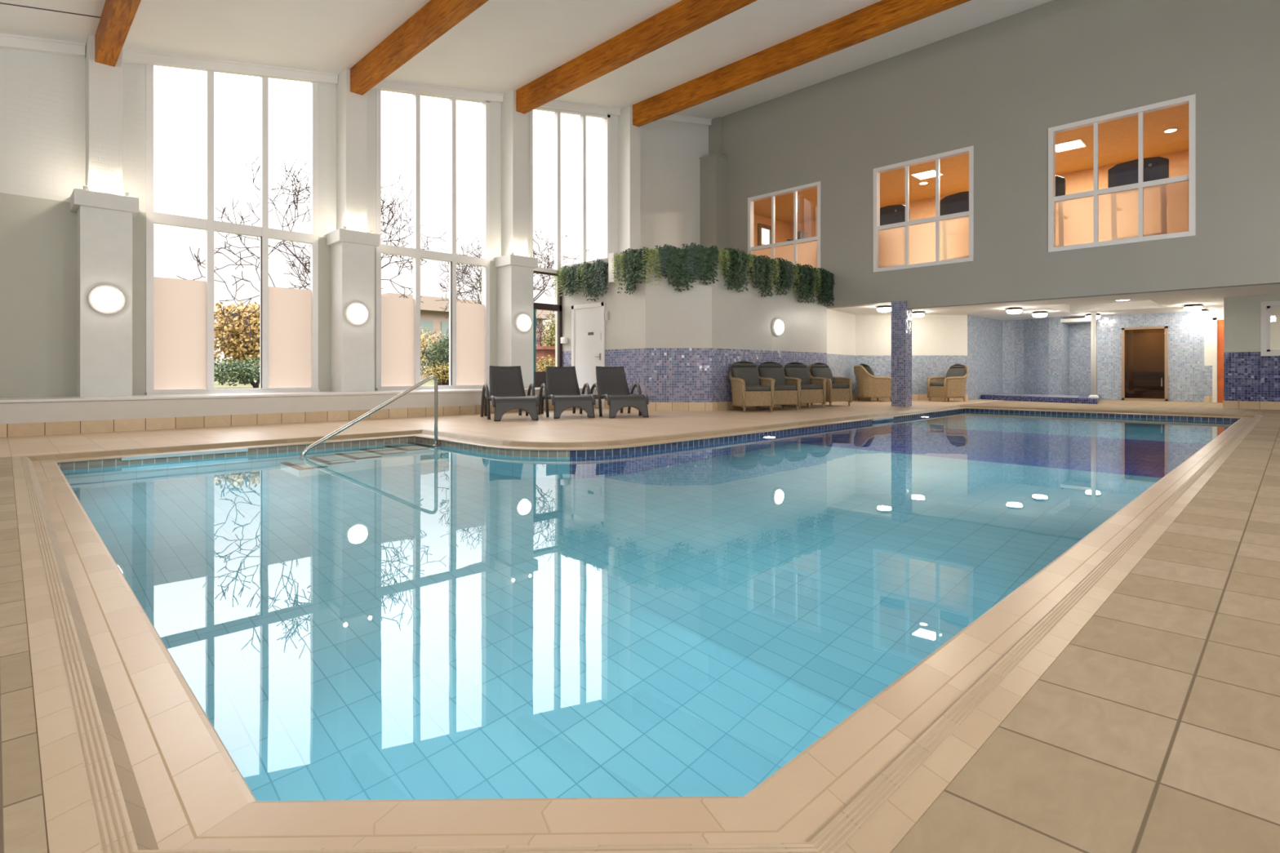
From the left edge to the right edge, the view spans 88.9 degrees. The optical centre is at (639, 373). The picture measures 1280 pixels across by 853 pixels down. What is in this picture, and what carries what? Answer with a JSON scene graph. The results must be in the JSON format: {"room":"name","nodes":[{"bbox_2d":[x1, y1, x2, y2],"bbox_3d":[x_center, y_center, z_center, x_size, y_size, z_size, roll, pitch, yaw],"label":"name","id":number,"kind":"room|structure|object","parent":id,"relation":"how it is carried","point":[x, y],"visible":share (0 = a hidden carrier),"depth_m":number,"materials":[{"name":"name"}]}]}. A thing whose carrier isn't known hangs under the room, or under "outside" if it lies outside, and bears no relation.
{"room":"indoor swimming pool","nodes":[
{"label":"indoor swimming pool","id":0,"kind":"room"},
{"bbox_2d":[0,46,708,397],"bbox_3d":[-4.087,-3.288,12.829,17.450,8.075,0.300,0,0,-45],"label":"wall","id":1,"kind":"structure","parent":0,"point":[42,95],"depth_m":8.97,"materials":[{"name":"grey paint"}]},
{"bbox_2d":[70,35,138,396],"bbox_3d":[-7.354,-2.154,8.966,0.680,4.948,0.590,0,0,-45],"label":"wall pier","id":2,"kind":"object","parent":1,"relation":"attached to","point":[104,216],"visible":0.86,"depth_m":8.83,"materials":[{"name":"white paint"}]},
{"bbox_2d":[87,284,126,315],"bbox_3d":[-7.148,-0.990,8.757,0.409,0.409,0.136,0,0,-45],"label":"wall sconce","id":3,"kind":"object","parent":2,"relation":"attached to","point":[104,299],"visible":1,"depth_m":8.72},
{"bbox_2d":[91,287,122,311],"bbox_3d":[-7.130,-0.990,8.740,0.330,0.330,0.086,0,0,-45],"label":"diffuser","id":4,"kind":"object","parent":3,"relation":"attached to","point":[103,299],"depth_m":8.71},
{"bbox_2d":[146,63,319,395],"bbox_3d":[-6.375,-2.404,10.364,2.370,5.447,0.178,0,0,-45],"label":"window","id":5,"kind":"structure","parent":1,"relation":"in","point":[180,313],"depth_m":10.08,"materials":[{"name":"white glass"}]},
{"bbox_2d":[0,402,595,437],"bbox_3d":[-5.160,0.672,9.890,11.790,0.155,0.025,0,0,-45],"label":"baseboard","id":6,"kind":"structure","parent":1,"relation":"attached to","point":[22,429],"depth_m":9.10,"materials":[{"name":"tile"}]},
{"bbox_2d":[0,386,595,424],"bbox_3d":[-5.565,0.532,10.307,11.800,0.435,1.218,0,0,-45],"label":"wall ledge","id":7,"kind":"object","parent":1,"relation":"attached to","point":[16,410],"visible":0.53,"depth_m":9.17,"materials":[{"name":"paint"}]},
{"bbox_2d":[326,68,379,391],"bbox_3d":[-4.973,-2.484,11.325,0.680,5.608,0.590,0,0,-45],"label":"wall pier","id":8,"kind":"object","parent":1,"relation":"attached to","point":[352,248],"visible":0.81,"depth_m":11.20,"materials":[{"name":"white paint"}]},
{"bbox_2d":[344,302,368,325],"bbox_3d":[-4.793,-1.010,11.090,0.409,0.409,0.136,0,0,-45],"label":"wall sconce","id":9,"kind":"object","parent":8,"relation":"attached to","point":[356,313],"visible":1,"depth_m":11.04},
{"bbox_2d":[347,304,367,323],"bbox_3d":[-4.775,-1.010,11.073,0.330,0.330,0.086,0,0,-45],"label":"diffuser","id":10,"kind":"object","parent":9,"relation":"attached to","point":[357,313],"depth_m":11.04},
{"bbox_2d":[0,32,711,125],"bbox_3d":[-4.044,-5.461,12.579,17.160,3.556,0.135,0,0,-45],"label":"trim","id":11,"kind":"structure","parent":1,"relation":"attached to","point":[11,42],"depth_m":10.50,"materials":[{"name":"paint"}]},
{"bbox_2d":[375,88,489,390],"bbox_3d":[-3.980,-2.709,12.736,2.370,6.057,0.178,0,0,-45],"label":"window","id":12,"kind":"structure","parent":1,"relation":"in","point":[397,319],"depth_m":12.46,"materials":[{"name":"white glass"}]},
{"bbox_2d":[494,89,537,388],"bbox_3d":[-2.591,-2.814,13.684,0.680,6.269,0.590,0,0,-45],"label":"wall pier","id":13,"kind":"object","parent":1,"relation":"attached to","point":[514,272],"visible":0.77,"depth_m":13.56,"materials":[{"name":"white paint"}]},
{"bbox_2d":[514,312,531,333],"bbox_3d":[-2.385,-1.040,13.476,0.409,0.409,0.136,0,0,-45],"label":"wall sconce","id":14,"kind":"object","parent":13,"relation":"attached to","point":[522,322],"visible":1,"depth_m":13.41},
{"bbox_2d":[517,315,531,330],"bbox_3d":[-2.367,-1.040,13.458,0.330,0.330,0.086,0,0,-45],"label":"diffuser","id":15,"kind":"object","parent":14,"relation":"attached to","point":[524,322],"depth_m":13.41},
{"bbox_2d":[533,271,562,386],"bbox_3d":[-1.601,-0.970,15.122,2.190,2.560,0.080,0,0,-45],"label":"door","id":16,"kind":"structure","parent":1,"relation":"in","point":[539,377],"depth_m":14.57,"materials":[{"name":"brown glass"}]},
{"bbox_2d":[528,106,610,274],"bbox_3d":[-1.597,-3.019,15.118,2.370,6.657,0.148,0,0,-45],"label":"window","id":17,"kind":"structure","parent":1,"relation":"in","point":[557,113],"depth_m":14.84,"materials":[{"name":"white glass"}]},
{"bbox_2d":[617,104,640,253],"bbox_3d":[-0.235,-4.480,16.067,0.550,4.259,0.520,0,0,-45],"label":"wall pier","id":18,"kind":"object","parent":1,"relation":"attached to","point":[628,135],"visible":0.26,"depth_m":15.95,"materials":[{"name":"white paint"}]},
{"bbox_2d":[699,116,728,250],"bbox_3d":[2.063,-4.738,18.287,0.530,4.976,0.600,0,0,-45],"label":"wall pier","id":19,"kind":"object","parent":1,"relation":"attached to","point":[713,166],"visible":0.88,"depth_m":18.14,"materials":[{"name":"grey paint"}]},
{"bbox_2d":[0,0,1053,119],"bbox_3d":[1.061,-5.662,7.667,17.500,3.648,15.000,0,0,-45],"label":"ceiling","id":20,"kind":"structure","parent":0,"point":[502,46],"depth_m":10.88,"materials":[{"name":"paint"}]},
{"bbox_2d":[94,0,141,66],"bbox_3d":[-2.273,-4.392,3.822,0.210,0.399,14.230,0,0,-45],"label":"ceiling beam","id":21,"kind":"structure","parent":20,"relation":"attached to","point":[117,17],"depth_m":8.04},
{"bbox_2d":[350,0,488,95],"bbox_3d":[0.114,-5.031,6.187,0.210,0.444,14.230,0,0,-45],"label":"ceiling beam","id":22,"kind":"structure","parent":20,"relation":"attached to","point":[435,18],"depth_m":9.64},
{"bbox_2d":[515,0,756,114],"bbox_3d":[2.501,-5.670,8.551,0.210,0.490,14.230,0,0,-45],"label":"ceiling beam","id":23,"kind":"structure","parent":20,"relation":"attached to","point":[684,17],"depth_m":11.20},
{"bbox_2d":[632,0,970,127],"bbox_3d":[4.888,-6.309,10.916,0.210,0.535,14.230,0,0,-45],"label":"ceiling beam","id":24,"kind":"structure","parent":20,"relation":"attached to","point":[883,16],"depth_m":12.70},
{"bbox_2d":[0,399,1279,852],"bbox_3d":[4.045,1.700,10.552,26.200,1.900,15.300,0,0,-45],"label":"floor","id":25,"kind":"structure","parent":0,"point":[1156,729],"depth_m":1.57,"materials":[{"name":"tile"}]},
{"bbox_2d":[480,365,539,421],"bbox_3d":[-2.177,0.317,10.870,0.820,0.887,1.370,0,0,-21],"label":"sun lounger","id":26,"kind":"object","parent":25,"relation":"on","point":[507,392],"visible":0.99,"depth_m":11.00,"materials":[{"name":"plastic"}]},
{"bbox_2d":[537,365,595,418],"bbox_3d":[-1.304,0.317,11.454,0.820,0.887,1.370,0,0,-19],"label":"sun lounger","id":27,"kind":"object","parent":25,"relation":"on","point":[562,383],"visible":1,"depth_m":11.59,"materials":[{"name":"grey plastic"}]},
{"bbox_2d":[590,366,648,417],"bbox_3d":[-0.409,0.317,11.573,0.820,0.887,1.370,0,0,-20],"label":"sun lounger","id":28,"kind":"object","parent":25,"relation":"on","point":[611,385],"visible":0.98,"depth_m":11.67,"materials":[{"name":"grey plastic"}]},
{"bbox_2d":[11,404,1263,852],"bbox_3d":[2.676,0.778,8.733,15.976,0.063,7.782,0,0,-45],"label":"pool coping","id":29,"kind":"object","parent":25,"relation":"on","point":[131,761],"visible":1,"depth_m":1.39,"materials":[{"name":"tile"}]},
{"bbox_2d":[300,375,438,456],"bbox_3d":[-2.974,0.606,7.329,1.570,1.148,0.098,0,0,-45],"label":"handrail","id":30,"kind":"object","parent":29,"relation":"attached to","point":[306,450],"visible":0.77,"depth_m":7.44,"materials":[{"name":"metal"}]},
{"bbox_2d":[728,360,775,412],"bbox_3d":[2.173,0.254,12.995,0.732,0.998,0.917,0,0,-15],"label":"wicker armchair","id":31,"kind":"object","parent":25,"relation":"on","point":[748,388],"visible":1,"depth_m":12.71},
{"bbox_2d":[731,360,760,385],"bbox_3d":[2.131,0.007,13.154,0.571,0.505,0.293,0,0,-15],"label":"cushion","id":32,"kind":"object","parent":31,"relation":"on","point":[748,371],"depth_m":13.10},
{"bbox_2d":[745,385,770,391],"bbox_3d":[2.208,0.300,12.863,0.530,0.100,0.580,0,0,-15],"label":"seat cushion","id":33,"kind":"object","parent":31,"relation":"on","point":[748,388],"depth_m":12.59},
{"bbox_2d":[757,361,801,410],"bbox_3d":[2.828,0.254,13.602,0.732,0.998,0.917,0,0,-15],"label":"wicker armchair","id":34,"kind":"object","parent":25,"relation":"on","point":[786,389],"visible":0.59,"depth_m":13.36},
{"bbox_2d":[758,361,786,385],"bbox_3d":[2.786,0.007,13.761,0.571,0.505,0.293,0,0,-15],"label":"cushion","id":35,"kind":"object","parent":34,"relation":"on","point":[772,370],"depth_m":13.72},
{"bbox_2d":[783,362,826,408],"bbox_3d":[3.544,0.254,14.322,0.732,0.998,0.917,0,0,-17],"label":"wicker armchair","id":36,"kind":"object","parent":25,"relation":"on","point":[812,389],"visible":0.6,"depth_m":14.02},
{"bbox_2d":[784,362,810,384],"bbox_3d":[3.497,0.007,14.479,0.571,0.505,0.293,0,0,-17],"label":"cushion","id":37,"kind":"object","parent":36,"relation":"on","point":[795,370],"depth_m":14.43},
{"bbox_2d":[808,362,852,406],"bbox_3d":[4.336,0.254,15.106,0.732,0.998,0.917,0,0,-27],"label":"wicker armchair","id":38,"kind":"object","parent":25,"relation":"on","point":[837,388],"visible":0.73,"depth_m":14.84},
{"bbox_2d":[810,362,834,383],"bbox_3d":[4.262,0.007,15.253,0.571,0.505,0.293,0,0,-27],"label":"cushion","id":39,"kind":"object","parent":38,"relation":"on","point":[818,369],"depth_m":15.22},
{"bbox_2d":[853,364,891,401],"bbox_3d":[6.180,0.254,17.411,0.917,0.998,0.732,0,0,-17],"label":"wicker armchair","id":40,"kind":"object","parent":25,"relation":"on","point":[868,385],"visible":0.95,"depth_m":17.13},
{"bbox_2d":[860,364,874,376],"bbox_3d":[6.022,0.007,17.364,0.293,0.505,0.571,0,0,-17],"label":"cushion","id":41,"kind":"object","parent":40,"relation":"on","point":[868,372],"depth_m":17.10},
{"bbox_2d":[927,364,968,401],"bbox_3d":[8.268,0.254,17.410,0.917,0.998,0.732,0,0,-17],"label":"wicker armchair","id":42,"kind":"object","parent":25,"relation":"on","point":[952,385],"visible":1,"depth_m":17.20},
{"bbox_2d":[945,364,965,377],"bbox_3d":[8.425,0.007,17.457,0.293,0.505,0.571,0,0,-17],"label":"cushion","id":43,"kind":"object","parent":42,"relation":"on","point":[957,370],"depth_m":17.38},
{"bbox_2d":[981,393,1099,404],"bbox_3d":[11.158,0.683,17.951,3.280,0.134,2.960,0,0,-45],"label":"basin","id":44,"kind":"object","parent":25,"relation":"on","point":[1064,398],"visible":0.98,"depth_m":17.30,"materials":[{"name":"blue tile"}]},
{"bbox_2d":[1086,308,1101,398],"bbox_3d":[11.377,-0.495,16.366,0.300,2.230,0.300,0,0,-45],"label":"support pole","id":45,"kind":"object","parent":44,"relation":"on","point":[1093,312],"visible":0.99,"depth_m":16.32,"materials":[{"name":"white paint"}]},
{"bbox_2d":[57,408,1239,468],"bbox_3d":[2.678,1.525,8.731,15.465,1.450,7.266,0,0,-45],"label":"pool tile border","id":46,"kind":"object","parent":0,"point":[115,461],"visible":0.15,"depth_m":7.65,"materials":[{"name":"tile"}]},
{"bbox_2d":[120,448,248,461],"bbox_3d":[-4.555,0.814,6.573,1.060,0.036,0.059,0,0,-45],"label":"skimmer cover","id":47,"kind":"object","parent":46,"relation":"attached to","point":[239,450],"visible":1,"depth_m":6.53,"materials":[{"name":"plastic"}]},
{"bbox_2d":[60,410,1236,800],"bbox_3d":[2.678,0.865,8.731,15.461,0.001,7.262,0,0,-45],"label":"pool water","id":48,"kind":"object","parent":46,"relation":"in","point":[411,620],"visible":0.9,"depth_m":2.71,"materials":[{"name":"liquid"}]},
{"bbox_2d":[880,204,910,226],"bbox_3d":[6.773,-3.255,17.070,1.650,2.030,0.974,0,0,-45],"label":"treadmill","id":49,"kind":"object","parent":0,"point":[893,214],"visible":0.15,"depth_m":16.53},
{"bbox_2d":[891,301,911,406],"bbox_3d":[5.957,-0.435,14.860,0.340,2.370,0.330,0,0,-45],"label":"wall pillar","id":50,"kind":"structure","parent":0,"point":[901,316],"depth_m":14.74,"materials":[{"name":"blue tile"}]},
{"bbox_2d":[561,250,1279,408],"bbox_3d":[7.960,-0.870,15.477,19.668,3.240,8.909,0,0,-1],"label":"wall","id":51,"kind":"structure","parent":0,"point":[1046,355],"depth_m":15.26,"materials":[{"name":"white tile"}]},
{"bbox_2d":[558,265,575,297],"bbox_3d":[-1.593,-2.051,14.554,0.270,0.687,0.590,0,0,-45],"label":"hanging fern","id":52,"kind":"object","parent":51,"relation":"hanging from","point":[566,282],"visible":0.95,"depth_m":14.48,"materials":[{"name":"green plant"}]},
{"bbox_2d":[566,263,584,294],"bbox_3d":[-1.392,-2.070,14.350,0.238,0.693,0.630,0,0,-45],"label":"hanging plant","id":53,"kind":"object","parent":51,"relation":"hanging from","point":[576,284],"depth_m":14.28,"materials":[{"name":"green plant"}]},
{"bbox_2d":[571,301,604,408],"bbox_3d":[-1.150,-0.383,14.218,0.081,2.266,1.112,0,0,-45],"label":"door","id":54,"kind":"structure","parent":51,"relation":"in","point":[588,320],"depth_m":14.22,"materials":[{"name":"metal"}]},
{"bbox_2d":[581,260,599,301],"bbox_3d":[-1.039,-1.965,13.979,0.250,0.868,0.572,0,0,-45],"label":"hanging fern","id":55,"kind":"object","parent":51,"relation":"hanging from","point":[588,270],"visible":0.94,"depth_m":13.96,"materials":[{"name":"green plant"}]},
{"bbox_2d":[591,257,608,297],"bbox_3d":[-0.847,-2.003,13.780,0.246,0.840,0.495,0,0,-45],"label":"hanging plant","id":56,"kind":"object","parent":51,"relation":"hanging from","point":[602,273],"depth_m":13.69,"materials":[{"name":"green plant"}]},
{"bbox_2d":[610,252,626,287],"bbox_3d":[-0.385,-2.113,13.334,0.207,0.729,0.440,0,0,-45],"label":"ivy","id":57,"kind":"object","parent":51,"relation":"hanging from","point":[616,255],"visible":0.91,"depth_m":13.33,"materials":[{"name":"green plant"}]},
{"bbox_2d":[617,248,637,294],"bbox_3d":[-0.217,-2.038,13.165,0.270,0.913,0.610,0,0,-45],"label":"hanging fern","id":58,"kind":"object","parent":51,"relation":"hanging from","point":[631,286],"visible":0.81,"depth_m":13.12,"materials":[{"name":"green plant"}]},
{"bbox_2d":[624,246,648,284],"bbox_3d":[-0.060,-2.140,12.991,0.250,0.719,0.624,0,0,-45],"label":"hanging fern","id":59,"kind":"object","parent":51,"relation":"hanging from","point":[637,254],"visible":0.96,"depth_m":12.90,"materials":[{"name":"green plant"}]},
{"bbox_2d":[640,246,662,285],"bbox_3d":[0.240,-2.103,12.866,0.442,0.784,0.207,0,0,0],"label":"ivy","id":60,"kind":"object","parent":51,"relation":"hanging from","point":[649,253],"visible":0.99,"depth_m":12.81,"materials":[{"name":"green plant"}]},
{"bbox_2d":[651,244,679,279],"bbox_3d":[0.514,-2.186,12.842,0.577,0.688,0.246,0,0,0],"label":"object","id":61,"kind":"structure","parent":51,"relation":"hanging from","point":[664,247],"depth_m":12.79,"materials":[{"name":"green plant"}]},
{"bbox_2d":[662,244,693,292],"bbox_3d":[0.764,-2.053,12.837,0.638,0.909,0.250,0,0,0],"label":"hanging fern","id":62,"kind":"object","parent":51,"relation":"hanging from","point":[679,279],"visible":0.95,"depth_m":12.77,"materials":[{"name":"green plant"}]},
{"bbox_2d":[680,242,706,283],"bbox_3d":[1.040,-2.156,12.823,0.580,0.807,0.246,0,0,0],"label":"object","id":63,"kind":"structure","parent":51,"relation":"hanging from","point":[692,245],"depth_m":12.76,"materials":[{"name":"green plant"}]},
{"bbox_2d":[692,244,719,285],"bbox_3d":[1.291,-2.127,12.817,0.568,0.786,0.250,0,0,0],"label":"hanging fern","id":64,"kind":"object","parent":51,"relation":"hanging from","point":[712,259],"visible":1,"depth_m":12.75,"materials":[{"name":"green plant"}]},
{"bbox_2d":[604,400,827,410],"bbox_3d":[2.261,0.665,14.190,5.816,0.170,1.684,0,0,-23],"label":"baseboard","id":65,"kind":"structure","parent":51,"relation":"attached to","point":[719,406],"depth_m":12.96,"materials":[{"name":"tile"}]},
{"bbox_2d":[714,247,730,277],"bbox_3d":[1.620,-2.187,12.979,0.429,0.605,0.207,0,0,-45],"label":"ivy","id":66,"kind":"object","parent":51,"relation":"hanging from","point":[720,251],"visible":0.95,"depth_m":12.96,"materials":[{"name":"green plant"}]},
{"bbox_2d":[720,247,742,289],"bbox_3d":[1.830,-2.109,13.187,0.578,0.837,0.270,0,0,-45],"label":"hanging fern","id":67,"kind":"object","parent":51,"relation":"hanging from","point":[732,255],"visible":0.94,"depth_m":13.15,"materials":[{"name":"green plant"}]},
{"bbox_2d":[728,248,750,292],"bbox_3d":[2.045,-2.101,13.385,0.594,0.896,0.250,0,0,-45],"label":"hanging fern","id":68,"kind":"object","parent":51,"relation":"hanging from","point":[745,261],"visible":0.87,"depth_m":13.36,"materials":[{"name":"green plant"}]},
{"bbox_2d":[746,254,766,288],"bbox_3d":[2.462,-2.148,13.799,0.568,0.702,0.250,0,0,-45],"label":"hanging fern","id":69,"kind":"object","parent":51,"relation":"hanging from","point":[757,268],"visible":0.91,"depth_m":13.73,"materials":[{"name":"green plant"}]},
{"bbox_2d":[756,254,775,297],"bbox_3d":[2.665,-2.084,14.015,0.622,0.892,0.270,0,0,-45],"label":"hanging fern","id":70,"kind":"object","parent":51,"relation":"hanging from","point":[766,275],"visible":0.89,"depth_m":14.02,"materials":[{"name":"green plant"}]},
{"bbox_2d":[771,318,784,336],"bbox_3d":[3.093,-1.020,14.497,0.409,0.409,0.136,0,0,-45],"label":"wall sconce","id":71,"kind":"object","parent":51,"relation":"attached to","point":[777,326],"visible":1,"depth_m":14.42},
{"bbox_2d":[772,257,790,295],"bbox_3d":[3.083,-2.136,14.428,0.557,0.829,0.270,0,0,-45],"label":"hanging fern","id":72,"kind":"object","parent":51,"relation":"hanging from","point":[783,264],"visible":0.93,"depth_m":14.41,"materials":[{"name":"green plant"}]},
{"bbox_2d":[778,259,796,293],"bbox_3d":[3.305,-2.166,14.648,0.606,0.760,0.238,0,0,-45],"label":"hanging plant","id":73,"kind":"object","parent":51,"relation":"hanging from","point":[789,279],"depth_m":14.64,"materials":[{"name":"green plant"}]},
{"bbox_2d":[791,263,810,303],"bbox_3d":[3.715,-2.070,15.040,0.637,0.905,0.250,0,0,-45],"label":"hanging fern","id":74,"kind":"object","parent":51,"relation":"hanging from","point":[802,278],"visible":0.94,"depth_m":14.97,"materials":[{"name":"green plant"}]},
{"bbox_2d":[803,264,817,302],"bbox_3d":[3.918,-2.088,15.256,0.595,0.904,0.270,0,0,-45],"label":"hanging fern","id":75,"kind":"object","parent":51,"relation":"hanging from","point":[811,288],"visible":0.67,"depth_m":15.27,"materials":[{"name":"green plant"}]},
{"bbox_2d":[813,267,831,304],"bbox_3d":[4.336,-2.092,15.670,0.656,0.867,0.270,0,0,-45],"label":"hanging fern","id":76,"kind":"object","parent":51,"relation":"hanging from","point":[823,280],"visible":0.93,"depth_m":15.65,"materials":[{"name":"green plant"}]},
{"bbox_2d":[827,394,1212,403],"bbox_3d":[9.539,0.667,17.286,10.078,0.165,1.767,0,0,-3],"label":"baseboard","id":77,"kind":"structure","parent":51,"relation":"attached to","point":[855,397],"depth_m":17.97,"materials":[{"name":"tile"}]},
{"bbox_2d":[1060,317,1097,324],"bbox_3d":[12.632,-1.500,18.721,0.900,0.100,0.780,0,0,-45],"label":"ceiling light","id":78,"kind":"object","parent":51,"relation":"attached to","point":[1082,320],"depth_m":18.54,"materials":[{"name":"white paint"}]},
{"bbox_2d":[1121,325,1168,401],"bbox_3d":[13.680,-0.250,17.697,0.134,2.000,0.990,0,0,-45],"label":"door","id":79,"kind":"structure","parent":51,"relation":"in","point":[1144,350],"depth_m":17.69,"materials":[{"name":"brown glass"}]},
{"bbox_2d":[1212,316,1223,402],"bbox_3d":[14.867,-0.340,16.452,0.120,2.180,0.650,0,0,-45],"label":"door","id":80,"kind":"structure","parent":51,"relation":"in","point":[1217,322],"depth_m":16.58,"materials":[{"name":"orange paint"}]},
{"bbox_2d":[1222,400,1279,409],"bbox_3d":[13.859,0.667,12.557,0.194,0.165,3.934,0,0,-45],"label":"baseboard","id":81,"kind":"structure","parent":51,"relation":"attached to","point":[1226,404],"depth_m":13.57,"materials":[{"name":"tile"}]},
{"bbox_2d":[1260,300,1279,355],"bbox_3d":[13.292,-0.910,13.054,0.140,1.120,1.260,0,0,-45],"label":"window","id":82,"kind":"structure","parent":51,"relation":"in","point":[1265,306],"depth_m":13.40,"materials":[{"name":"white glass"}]},
{"bbox_2d":[939,191,968,215],"bbox_3d":[8.012,-3.255,15.819,1.650,2.030,0.974,0,0,-45],"label":"treadmill","id":83,"kind":"object","parent":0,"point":[957,202],"visible":0.14,"depth_m":15.47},
{"bbox_2d":[753,103,1189,308],"bbox_3d":[8.465,-3.685,16.690,5.880,3.430,14.200,0,0,-45],"label":"ceiling","id":84,"kind":"structure","parent":0,"point":[1117,139],"depth_m":17.16,"materials":[{"name":"paint"}]},
{"bbox_2d":[757,222,771,245],"bbox_3d":[4.317,-4.725,22.498,0.800,0.750,0.090,0,0,-45],"label":"window","id":85,"kind":"structure","parent":84,"relation":"in","point":[764,232],"depth_m":22.42,"materials":[{"name":"brown wood"}]},
{"bbox_2d":[910,168,943,179],"bbox_3d":[7.791,-5.388,17.712,0.640,0.025,0.640,0,0,-45],"label":"ceiling light panel","id":86,"kind":"object","parent":84,"relation":"attached to","point":[931,173],"visible":0.93,"depth_m":17.67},
{"bbox_2d":[1055,138,1087,152],"bbox_3d":[10.149,-5.388,15.473,0.640,0.025,0.640,0,0,-45],"label":"ceiling light panel","id":87,"kind":"object","parent":84,"relation":"attached to","point":[1079,143],"visible":0.79,"depth_m":15.43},
{"bbox_2d":[721,0,1279,309],"bbox_3d":[7.178,-4.363,13.656,0.220,5.826,14.900,0,0,-45],"label":"wall","id":88,"kind":"structure","parent":0,"point":[997,87],"depth_m":12.93,"materials":[{"name":"grey paint"}]},
{"bbox_2d":[747,181,821,268],"bbox_3d":[3.761,-3.558,17.031,0.165,2.415,2.195,0,0,-45],"label":"window","id":89,"kind":"structure","parent":88,"relation":"in","point":[807,251],"depth_m":16.79,"materials":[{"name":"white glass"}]},
{"bbox_2d":[821,270,835,306],"bbox_3d":[4.551,-2.060,15.867,0.640,0.907,0.250,0,0,-45],"label":"hanging fern","id":90,"kind":"object","parent":88,"relation":"hanging from","point":[829,297],"visible":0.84,"depth_m":15.83,"materials":[{"name":"green plant"}]},
{"bbox_2d":[873,145,973,272],"bbox_3d":[6.268,-3.558,14.500,0.165,2.415,2.190,0,0,-45],"label":"window","id":91,"kind":"structure","parent":88,"relation":"in","point":[945,239],"depth_m":14.46,"materials":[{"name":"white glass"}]},
{"bbox_2d":[1048,93,1195,252],"bbox_3d":[8.770,-3.558,11.974,0.165,2.415,2.190,0,0,-45],"label":"window","id":92,"kind":"structure","parent":88,"relation":"in","point":[1141,211],"depth_m":11.90,"materials":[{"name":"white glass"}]},
{"bbox_2d":[828,284,1279,320],"bbox_3d":[11.281,-1.710,15.468,8.200,0.200,11.700,0,0,-45],"label":"ceiling","id":93,"kind":"structure","parent":0,"point":[1212,299],"depth_m":15.98,"materials":[{"name":"paint"}]},
{"bbox_2d":[1055,175,1066,196],"bbox_3d":[9.145,-3.255,14.675,1.650,2.030,0.974,0,0,-45],"label":"treadmill","id":94,"kind":"object","parent":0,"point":[1060,183],"visible":0.06,"depth_m":13.94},
{"bbox_2d":[1107,156,1168,187],"bbox_3d":[10.363,-3.255,13.447,1.650,2.030,0.974,0,0,-45],"label":"treadmill","id":95,"kind":"object","parent":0,"point":[1155,168],"visible":0.2,"depth_m":13.01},
{"label":"outside","id":96,"kind":"structure","parent":0,"visible":0},
{"bbox_2d":[213,375,434,388],"bbox_3d":[-25.122,0.445,82.197,160.000,0.010,127.850,0,0,-45],"label":"ground","id":97,"kind":"structure","parent":96,"point":[216,385],"depth_m":23.27,"materials":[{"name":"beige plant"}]},
{"bbox_2d":[213,301,259,383],"bbox_3d":[-16.278,-1.312,26.848,3.677,3.528,3.119,0,0,-45],"label":"shrub","id":98,"kind":"object","parent":97,"relation":"on","point":[235,348],"visible":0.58,"depth_m":26.31,"materials":[{"name":"yellow plant"}]},
{"bbox_2d":[213,355,259,387],"bbox_3d":[-11.804,-0.052,19.746,3.169,1.042,1.814,0,0,-32],"label":"hedge","id":99,"kind":"object","parent":97,"relation":"on","point":[249,374],"visible":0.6,"depth_m":19.33,"materials":[{"name":"green plant"}]},
{"bbox_2d":[177,147,446,346],"bbox_3d":[-9.991,-3.135,20.507,6.907,7.215,6.928,0,0,8],"label":"bare tree","id":100,"kind":"object","parent":97,"relation":"on","point":[306,188],"visible":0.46,"depth_m":19.79,"materials":[{"name":"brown plant"}]},
{"bbox_2d":[420,326,445,373],"bbox_3d":[-12.041,-1.190,35.206,4.064,3.286,2.693,0,0,-45],"label":"shrub","id":101,"kind":"object","parent":97,"relation":"on","point":[423,334],"visible":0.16,"depth_m":35.37,"materials":[{"name":"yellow plant"}]},
{"bbox_2d":[420,334,448,385],"bbox_3d":[-6.741,-0.429,22.377,2.234,1.771,1.462,0,0,-14],"label":"hedge","id":102,"kind":"object","parent":97,"relation":"on","point":[440,352],"visible":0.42,"depth_m":22.10,"materials":[{"name":"green plant"}]},
{"bbox_2d":[422,362,448,385],"bbox_3d":[-5.289,0.070,18.208,1.491,0.782,1.150,0,0,-45],"label":"shrub","id":103,"kind":"object","parent":97,"relation":"on","point":[444,373],"visible":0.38,"depth_m":17.93,"materials":[{"name":"yellow plant"}]},
{"bbox_2d":[381,293,553,379],"bbox_3d":[-15.553,-2.550,53.354,14.200,6.000,9.100,0,0,-45],"label":"office building","id":104,"kind":"structure","parent":97,"relation":"on","point":[432,318],"depth_m":48.04,"materials":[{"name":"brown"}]},
{"bbox_2d":[435,223,589,335],"bbox_3d":[-6.862,-3.185,29.326,8.609,7.318,7.498,0,0,41],"label":"bare tree","id":105,"kind":"object","parent":97,"relation":"on","point":[464,272],"visible":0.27,"depth_m":28.66,"materials":[{"name":"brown plant"}]},
{"bbox_2d":[536,346,555,371],"bbox_3d":[-3.065,-0.250,24.834,3.000,1.400,2.000,0,0,-45],"label":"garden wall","id":106,"kind":"structure","parent":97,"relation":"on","point":[541,351],"depth_m":23.50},
{"bbox_2d":[536,355,555,371],"bbox_3d":[-2.949,-0.069,20.928,1.140,1.040,0.956,0,0,-1],"label":"shrub","id":107,"kind":"object","parent":97,"relation":"on","point":[543,362],"visible":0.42,"depth_m":20.80,"materials":[{"name":"yellow plant"}]},
{"bbox_2d":[541,313,555,346],"bbox_3d":[-4.497,-1.340,34.096,1.558,3.573,1.398,0,0,-45],"label":"tree","id":108,"kind":"object","parent":97,"relation":"on","point":[551,342],"visible":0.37,"depth_m":33.80,"materials":[{"name":"green plant"}]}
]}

